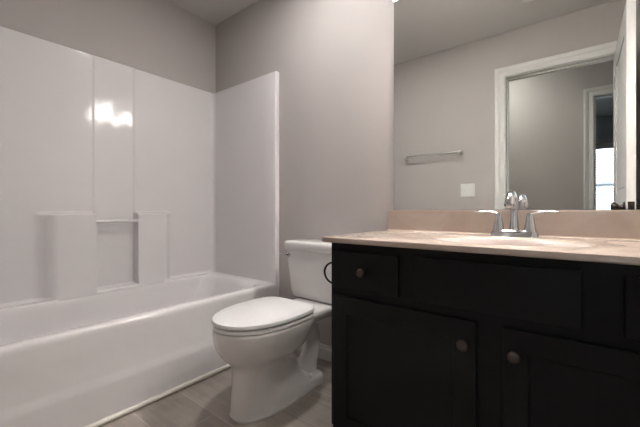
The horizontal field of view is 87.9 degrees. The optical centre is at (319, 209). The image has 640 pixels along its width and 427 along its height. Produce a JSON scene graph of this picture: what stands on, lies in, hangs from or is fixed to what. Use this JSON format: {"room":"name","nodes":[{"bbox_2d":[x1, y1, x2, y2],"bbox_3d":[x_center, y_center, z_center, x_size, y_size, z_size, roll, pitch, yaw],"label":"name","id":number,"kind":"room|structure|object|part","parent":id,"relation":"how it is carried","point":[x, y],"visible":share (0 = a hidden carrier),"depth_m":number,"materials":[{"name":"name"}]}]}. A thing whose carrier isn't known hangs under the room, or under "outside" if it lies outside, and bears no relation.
{"room":"bathroom","nodes":[
{"label":"bathroom","id":0,"kind":"room"},
{"bbox_2d":[0,0,215,92],"bbox_3d":[-1.381,-0.300,2.097,0.100,2.400,1.800,0,0,38],"label":"wall","id":1,"kind":"structure","parent":0,"point":[161,38],"depth_m":2.19,"materials":[{"name":"grey paint"}]},
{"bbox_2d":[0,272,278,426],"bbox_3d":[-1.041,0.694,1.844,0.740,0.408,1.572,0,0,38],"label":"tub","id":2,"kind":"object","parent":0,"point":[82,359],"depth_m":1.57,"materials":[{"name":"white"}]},
{"bbox_2d":[167,0,257,24],"bbox_3d":[-0.839,-1.540,-0.804,4.530,0.080,5.700,0,0,38],"label":"ceiling","id":3,"kind":"structure","parent":0,"point":[214,12],"depth_m":2.46,"materials":[{"name":"grey paint"}]},
{"bbox_2d":[100,350,332,426],"bbox_3d":[-0.244,0.940,1.245,2.940,0.080,1.740,0,0,38],"label":"floor","id":4,"kind":"structure","parent":0,"point":[204,403],"depth_m":1.49,"materials":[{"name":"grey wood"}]},
{"bbox_2d":[0,26,278,426],"bbox_3d":[-1.042,-0.017,1.844,0.742,1.830,1.577,0,0,38],"label":"bathtub","id":5,"kind":"object","parent":4,"relation":"on","point":[138,207],"visible":0.98,"depth_m":1.93,"materials":[{"name":"white plastic"}]},
{"bbox_2d":[85,364,230,426],"bbox_3d":[-0.743,0.887,1.604,0.024,0.024,1.550,0,0,38],"label":"trim","id":6,"kind":"structure","parent":5,"relation":"attached to","point":[130,409],"depth_m":1.55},
{"bbox_2d":[212,239,331,423],"bbox_3d":[-0.180,0.542,1.664,0.460,0.728,0.786,0,0,38],"label":"toilet","id":7,"kind":"object","parent":4,"relation":"on","point":[260,339],"visible":0.98,"depth_m":1.48,"materials":[{"name":"white ceramic"}]},
{"bbox_3d":[-0.273,0.474,1.532,0.364,0.022,0.464,0,0,38],"label":"lid","id":8,"kind":"part","parent":7,"relation":"part of","materials":[{"name":"white plastic"}]},
{"bbox_3d":[-0.273,0.496,1.534,0.360,0.018,0.457,0,0,38],"label":"seat","id":9,"kind":"part","parent":7,"relation":"part of","materials":[{"name":"white plastic"}]},
{"bbox_3d":[-0.208,0.260,1.946,0.068,0.026,0.028,0,0,38],"label":"flush lever","id":10,"kind":"part","parent":7,"relation":"part of","materials":[{"name":"silver metal"}]},
{"bbox_3d":[0.004,0.206,1.900,0.460,0.056,0.186,0,0,38],"label":"tank lid","id":11,"kind":"part","parent":7,"relation":"part of","materials":[{"name":"white ceramic"}]},
{"bbox_3d":[0.006,0.372,1.902,0.438,0.272,0.173,0,0,38],"label":"tank","id":12,"kind":"part","parent":7,"relation":"part of","materials":[{"name":"white ceramic"}]},
{"bbox_2d":[332,243,639,426],"bbox_3d":[0.642,0.513,1.148,1.148,0.772,0.570,0,0,38],"label":"vanity cabinet","id":13,"kind":"object","parent":4,"relation":"on","point":[421,337],"visible":1,"depth_m":0.98,"materials":[{"name":"brown paint"}]},
{"bbox_2d":[324,262,331,283],"bbox_3d":[0.043,0.258,1.369,0.070,0.108,0.020,0,0,38],"label":"paper holder","id":14,"kind":"object","parent":13,"relation":"attached to","point":[327,264],"visible":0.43,"depth_m":1.38,"materials":[{"name":"black metal"}]},
{"bbox_3d":[0.149,0.226,1.192,0.033,0.033,0.031,0,0,38],"label":"knob","id":15,"kind":"part","parent":13,"relation":"part of","materials":[{"name":"silver metal"}]},
{"bbox_3d":[0.164,0.226,1.211,0.267,0.142,0.019,0,0,38],"label":"drawer","id":16,"kind":"part","parent":13,"relation":"part of","materials":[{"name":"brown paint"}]},
{"bbox_3d":[0.258,0.587,1.137,0.515,0.515,0.019,0,0,38],"label":"door","id":17,"kind":"part","parent":13,"relation":"part of","materials":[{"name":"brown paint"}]},
{"bbox_3d":[0.421,0.397,0.979,0.033,0.033,0.031,0,0,38],"label":"knob","id":18,"kind":"part","parent":13,"relation":"part of","materials":[{"name":"silver metal"}]},
{"bbox_2d":[322,210,639,264],"bbox_3d":[0.651,0.120,1.162,1.192,0.238,0.564,0,0,38],"label":"countertop","id":19,"kind":"structure","parent":13,"relation":"on","point":[602,236],"depth_m":1.23,"materials":[{"name":"beige stone"}]},
{"bbox_2d":[436,238,591,246],"bbox_3d":[0.631,0.175,1.138,0.472,0.128,0.328,0,0,38],"label":"sink basin","id":20,"kind":"object","parent":19,"relation":"in","point":[521,242],"depth_m":1.22,"materials":[{"name":"beige"}]},
{"bbox_2d":[474,190,558,237],"bbox_3d":[0.736,0.014,1.273,0.290,0.182,0.152,0,0,38],"label":"faucet","id":21,"kind":"object","parent":19,"relation":"on","point":[530,231],"visible":1,"depth_m":1.29,"materials":[{"name":"silver metal"}]},
{"bbox_3d":[0.697,0.048,1.365,0.115,0.091,0.048,0,0,38],"label":"handle","id":22,"kind":"part","parent":21,"relation":"part of","materials":[{"name":"silver metal"}]},
{"bbox_3d":[0.736,0.007,1.272,0.042,0.168,0.150,0,0,38],"label":"spout","id":23,"kind":"part","parent":21,"relation":"part of","materials":[{"name":"silver metal"}]},
{"bbox_3d":[0.835,0.048,1.257,0.115,0.091,0.048,0,0,38],"label":"handle","id":24,"kind":"part","parent":21,"relation":"part of","materials":[{"name":"silver metal"}]},
{"bbox_3d":[0.483,0.225,0.961,0.432,0.144,0.019,0,0,38],"label":"false drawer","id":25,"kind":"part","parent":13,"relation":"part of","materials":[{"name":"brown paint"}]},
{"bbox_3d":[0.525,0.397,0.897,0.033,0.033,0.031,0,0,38],"label":"knob","id":26,"kind":"part","parent":13,"relation":"part of","materials":[{"name":"silver metal"}]},
{"bbox_3d":[0.719,0.587,0.776,0.515,0.515,0.019,0,0,38],"label":"door","id":27,"kind":"part","parent":13,"relation":"part of","materials":[{"name":"brown paint"}]},
{"bbox_3d":[0.819,0.226,0.697,0.264,0.142,0.019,0,0,38],"label":"drawer","id":28,"kind":"part","parent":13,"relation":"part of","materials":[{"name":"brown paint"}]},
{"bbox_2d":[216,0,639,346],"bbox_3d":[0.261,-0.300,1.891,2.740,2.400,0.100,0,0,38],"label":"wall","id":29,"kind":"structure","parent":0,"point":[333,60],"depth_m":2.01,"materials":[{"name":"grey paint"}]},
{"bbox_2d":[298,343,331,361],"bbox_3d":[0.051,0.857,1.983,0.805,0.085,0.014,0,0,38],"label":"baseboard","id":30,"kind":"structure","parent":29,"relation":"attached to","point":[325,351],"depth_m":1.99,"materials":[{"name":"white paint"}]},
{"bbox_2d":[388,210,639,240],"bbox_3d":[0.821,0.054,1.370,1.180,0.105,0.028,0,0,38],"label":"backsplash","id":31,"kind":"structure","parent":29,"relation":"attached to","point":[587,224],"depth_m":1.32,"materials":[{"name":"beige stone"}]},
{"bbox_2d":[394,0,639,209],"bbox_3d":[0.824,-0.557,1.381,1.115,1.110,0.009,0,0,38],"label":"wall mirror","id":32,"kind":"object","parent":29,"relation":"attached to","point":[539,100],"visible":1,"depth_m":1.38,"materials":[{"name":"clear glass"}]}
]}

